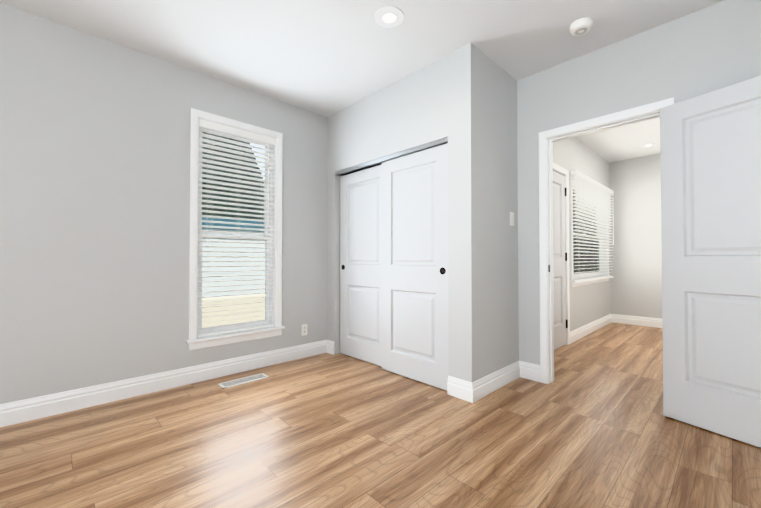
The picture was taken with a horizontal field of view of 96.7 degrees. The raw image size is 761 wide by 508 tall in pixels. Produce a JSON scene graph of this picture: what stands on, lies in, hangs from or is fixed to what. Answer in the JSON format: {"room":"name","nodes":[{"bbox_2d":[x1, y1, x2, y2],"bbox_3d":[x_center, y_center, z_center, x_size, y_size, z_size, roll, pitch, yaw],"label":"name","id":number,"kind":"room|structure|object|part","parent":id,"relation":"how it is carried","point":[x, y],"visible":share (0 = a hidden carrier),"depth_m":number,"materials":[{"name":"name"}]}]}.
{"room":"empty bedroom","nodes":[
{"label":"empty bedroom","id":0,"kind":"room"},
{"bbox_2d":[0,3,376,403],"bbox_3d":[-1.515,-0.233,2.959,7.550,2.600,0.150,1,-1,-44],"label":"wall","id":1,"kind":"structure","parent":0,"point":[94,201],"depth_m":2.44,"materials":[{"name":"paint"}]},
{"bbox_2d":[0,340,333,427],"bbox_3d":[-2.286,0.984,2.001,4.835,0.137,0.140,1,-1,-44],"label":"baseboard","id":2,"kind":"structure","parent":1,"relation":"attached to","point":[21,411],"depth_m":2.55,"materials":[{"name":"paint"}]},
{"bbox_2d":[186,108,285,350],"bbox_3d":[-1.312,-0.203,3.111,0.864,2.004,0.192,1,-1,-44],"label":"window unit","id":3,"kind":"structure","parent":1,"relation":"in","point":[233,326],"depth_m":3.08,"materials":[{"name":"plastic"}]},
{"bbox_2d":[198,119,274,336],"bbox_3d":[-1.298,-0.218,3.097,0.684,1.842,0.073,1,-1,-44],"label":"window blind","id":4,"kind":"object","parent":3,"relation":"attached to","point":[219,128],"visible":0.81,"depth_m":3.08,"materials":[{"name":"white plastic"}]},
{"bbox_2d":[301,324,306,335],"bbox_3d":[-0.793,0.791,3.527,0.070,0.115,0.007,1,-1,-44],"label":"electrical outlet plate","id":5,"kind":"object","parent":1,"relation":"attached to","point":[303,329],"visible":1,"depth_m":3.52,"materials":[{"name":"plastic"}]},
{"bbox_2d":[0,0,724,161],"bbox_3d":[0.756,-1.607,2.006,9.480,0.120,4.700,1,-1,-44],"label":"ceiling","id":6,"kind":"structure","parent":0,"point":[326,58],"depth_m":2.39,"materials":[{"name":"paint"}]},
{"bbox_2d":[375,6,403,27],"bbox_3d":[0.056,-1.539,2.201,0.190,0.011,0.190,1,-1,-44],"label":"recessed light","id":7,"kind":"object","parent":6,"relation":"in","point":[389,16],"visible":1,"depth_m":2.19,"materials":[{"name":"paint"}]},
{"bbox_2d":[569,17,593,35],"bbox_3d":[1.351,-1.521,2.279,0.144,0.044,0.144,1,-1,-44],"label":"smoke detector","id":8,"kind":"object","parent":6,"relation":"attached to","point":[581,26],"visible":1,"depth_m":2.25,"materials":[{"name":"plastic"}]},
{"bbox_2d":[640,143,656,147],"bbox_3d":[3.699,-1.502,4.672,0.190,0.011,0.190,1,-1,-44],"label":"recessed light","id":9,"kind":"object","parent":6,"relation":"in","point":[647,145],"visible":1,"depth_m":4.68,"materials":[{"name":"paint"}]},
{"bbox_2d":[0,322,760,507],"bbox_3d":[0.756,1.082,1.966,9.480,0.060,4.700,1,-1,-44],"label":"floor","id":10,"kind":"structure","parent":0,"point":[591,426],"depth_m":1.85,"materials":[{"name":"brown wood"}]},
{"bbox_2d":[218,373,268,388],"bbox_3d":[-1.148,1.064,2.848,0.383,0.004,0.132,1,-1,-44],"label":"floor vent","id":11,"kind":"object","parent":10,"relation":"in","point":[231,383],"visible":1,"depth_m":2.84,"materials":[{"name":"metal"}]},
{"bbox_2d":[327,43,479,381],"bbox_3d":[0.073,-0.230,3.131,0.110,2.600,1.800,1,-1,-44],"label":"wall","id":12,"kind":"structure","parent":0,"point":[438,99],"depth_m":2.62,"materials":[{"name":"paint"}]},
{"bbox_2d":[340,165,381,366],"bbox_3d":[-0.169,0.108,3.417,0.038,1.915,0.745,1,-1,-44],"label":"closet door","id":13,"kind":"structure","parent":12,"relation":"in","point":[360,277],"depth_m":3.43,"materials":[{"name":"paint"}]},
{"bbox_2d":[335,137,447,175],"bbox_3d":[0.051,-0.876,3.162,0.101,0.036,1.458,1,-1,-44],"label":"track rail","id":14,"kind":"object","parent":12,"relation":"attached to","point":[442,141],"visible":0.81,"depth_m":3.02,"materials":[{"name":"silver metal"}]},
{"bbox_2d":[381,143,448,390],"bbox_3d":[0.279,0.101,2.887,0.038,1.915,0.745,1,-1,-44],"label":"closet door","id":15,"kind":"structure","parent":12,"relation":"in","point":[414,225],"depth_m":2.85,"materials":[{"name":"paint"}]},
{"bbox_2d":[478,49,518,378],"bbox_3d":[0.933,-0.235,2.786,0.655,2.600,0.110,1,-1,-44],"label":"wall","id":16,"kind":"structure","parent":0,"point":[498,250],"depth_m":2.72,"materials":[{"name":"paint"}]},
{"bbox_2d":[447,361,539,402],"bbox_3d":[0.922,0.995,2.689,0.847,0.137,0.214,1,-1,-31],"label":"baseboard","id":17,"kind":"structure","parent":16,"relation":"attached to","point":[474,391],"depth_m":2.59,"materials":[{"name":"paint"}]},
{"bbox_2d":[510,212,513,225],"bbox_3d":[1.127,-0.299,2.889,0.070,0.115,0.011,1,-1,-44],"label":"switch plate","id":18,"kind":"object","parent":16,"relation":"attached to","point":[511,218],"visible":1,"depth_m":2.88,"materials":[{"name":"plastic"}]},
{"bbox_2d":[553,137,610,331],"bbox_3d":[2.490,-0.211,4.417,3.610,2.600,0.150,1,-1,-44],"label":"wall","id":19,"kind":"structure","parent":0,"point":[589,303],"depth_m":4.56,"materials":[{"name":"paint"}]},
{"bbox_2d":[553,171,567,349],"bbox_3d":[1.945,0.066,3.807,0.778,2.012,0.051,1,-1,-44],"label":"hall door","id":20,"kind":"structure","parent":19,"relation":"in","point":[559,266],"depth_m":3.93,"materials":[{"name":"paint"}]},
{"bbox_3d":[2.228,0.044,4.054,0.028,1.680,0.015,1,-1,-44],"label":"hall door hinge","id":21,"kind":"part","parent":20,"relation":"part of","materials":[{"name":"black metal"}]},
{"bbox_2d":[553,163,569,344],"bbox_3d":[1.903,0.034,3.838,0.891,2.093,0.168,1,-1,-44],"label":"door frame","id":22,"kind":"structure","parent":19,"relation":"attached to","point":[560,170],"depth_m":4.06,"materials":[{"name":"paint"}]},
{"bbox_2d":[570,172,611,286],"bbox_3d":[2.955,-0.290,4.822,1.812,1.418,0.192,1,-1,-44],"label":"window unit","id":23,"kind":"structure","parent":19,"relation":"in","point":[593,268],"depth_m":4.86,"materials":[{"name":"plastic"}]},
{"bbox_2d":[571,170,613,282],"bbox_3d":[3.025,-0.325,4.749,1.848,1.377,0.074,1,-1,-44],"label":"window blind","id":24,"kind":"object","parent":23,"relation":"attached to","point":[588,191],"visible":0.96,"depth_m":4.62,"materials":[{"name":"white plastic"}]},
{"bbox_2d":[570,314,611,343],"bbox_3d":[3.009,1.026,4.781,2.032,0.137,0.016,1,-1,-44],"label":"baseboard","id":25,"kind":"structure","parent":19,"relation":"attached to","point":[583,331],"depth_m":4.63,"materials":[{"name":"paint"}]},
{"bbox_2d":[609,154,661,318],"bbox_3d":[4.268,-0.201,5.062,0.150,2.600,1.680,1,-1,-44],"label":"wall","id":26,"kind":"structure","parent":0,"point":[636,260],"depth_m":5.26,"materials":[{"name":"paint"}]},
{"bbox_2d":[612,314,661,327],"bbox_3d":[4.208,1.029,4.987,0.016,0.137,1.320,1,-1,-44],"label":"baseboard","id":27,"kind":"structure","parent":26,"relation":"attached to","point":[616,318],"depth_m":5.23,"materials":[{"name":"paint"}]},
{"bbox_2d":[517,0,760,364],"bbox_3d":[1.528,-0.236,2.726,0.120,2.600,4.400,1,-1,-44],"label":"wall","id":28,"kind":"structure","parent":0,"point":[717,46],"depth_m":2.45,"materials":[{"name":"paint"}]},
{"bbox_2d":[538,97,673,383],"bbox_3d":[1.679,0.020,2.565,0.156,2.083,0.861,1,-1,-44],"label":"door frame","id":29,"kind":"structure","parent":28,"relation":"attached to","point":[547,138],"depth_m":2.79,"materials":[{"name":"paint"}]},
{"bbox_2d":[660,76,760,447],"bbox_3d":[2.026,0.040,1.902,0.167,2.006,0.737,0,-1,-28],"label":"bedroom door","id":30,"kind":"structure","parent":28,"relation":"in","point":[710,155],"depth_m":1.99,"materials":[{"name":"paint"}]},
{"label":"outside","id":31,"kind":"structure","parent":0,"visible":0},
{"bbox_3d":[-2.275,1.484,2.101,80.000,0.060,80.000,1,-1,-44],"label":"ground","id":32,"kind":"structure","parent":31,"visible":0},
{"bbox_2d":[202,132,263,221],"bbox_3d":[-6.888,-0.455,8.168,8.900,9.200,3.300,1,-1,-44],"label":"hedge","id":33,"kind":"object","parent":32,"relation":"on","point":[229,201],"depth_m":9.15,"materials":[{"name":"green plant"}]},
{"bbox_2d":[202,294,264,327],"bbox_3d":[-1.630,1.048,5.047,11.000,0.900,0.150,1,-1,-44],"label":"fence","id":34,"kind":"object","parent":32,"relation":"on","point":[228,316],"depth_m":4.59,"materials":[{"name":"beige"}]},
{"bbox_2d":[202,217,264,298],"bbox_3d":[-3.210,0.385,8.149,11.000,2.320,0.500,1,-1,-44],"label":"garage","id":35,"kind":"structure","parent":32,"relation":"on","point":[230,264],"depth_m":7.71,"materials":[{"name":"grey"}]}
]}

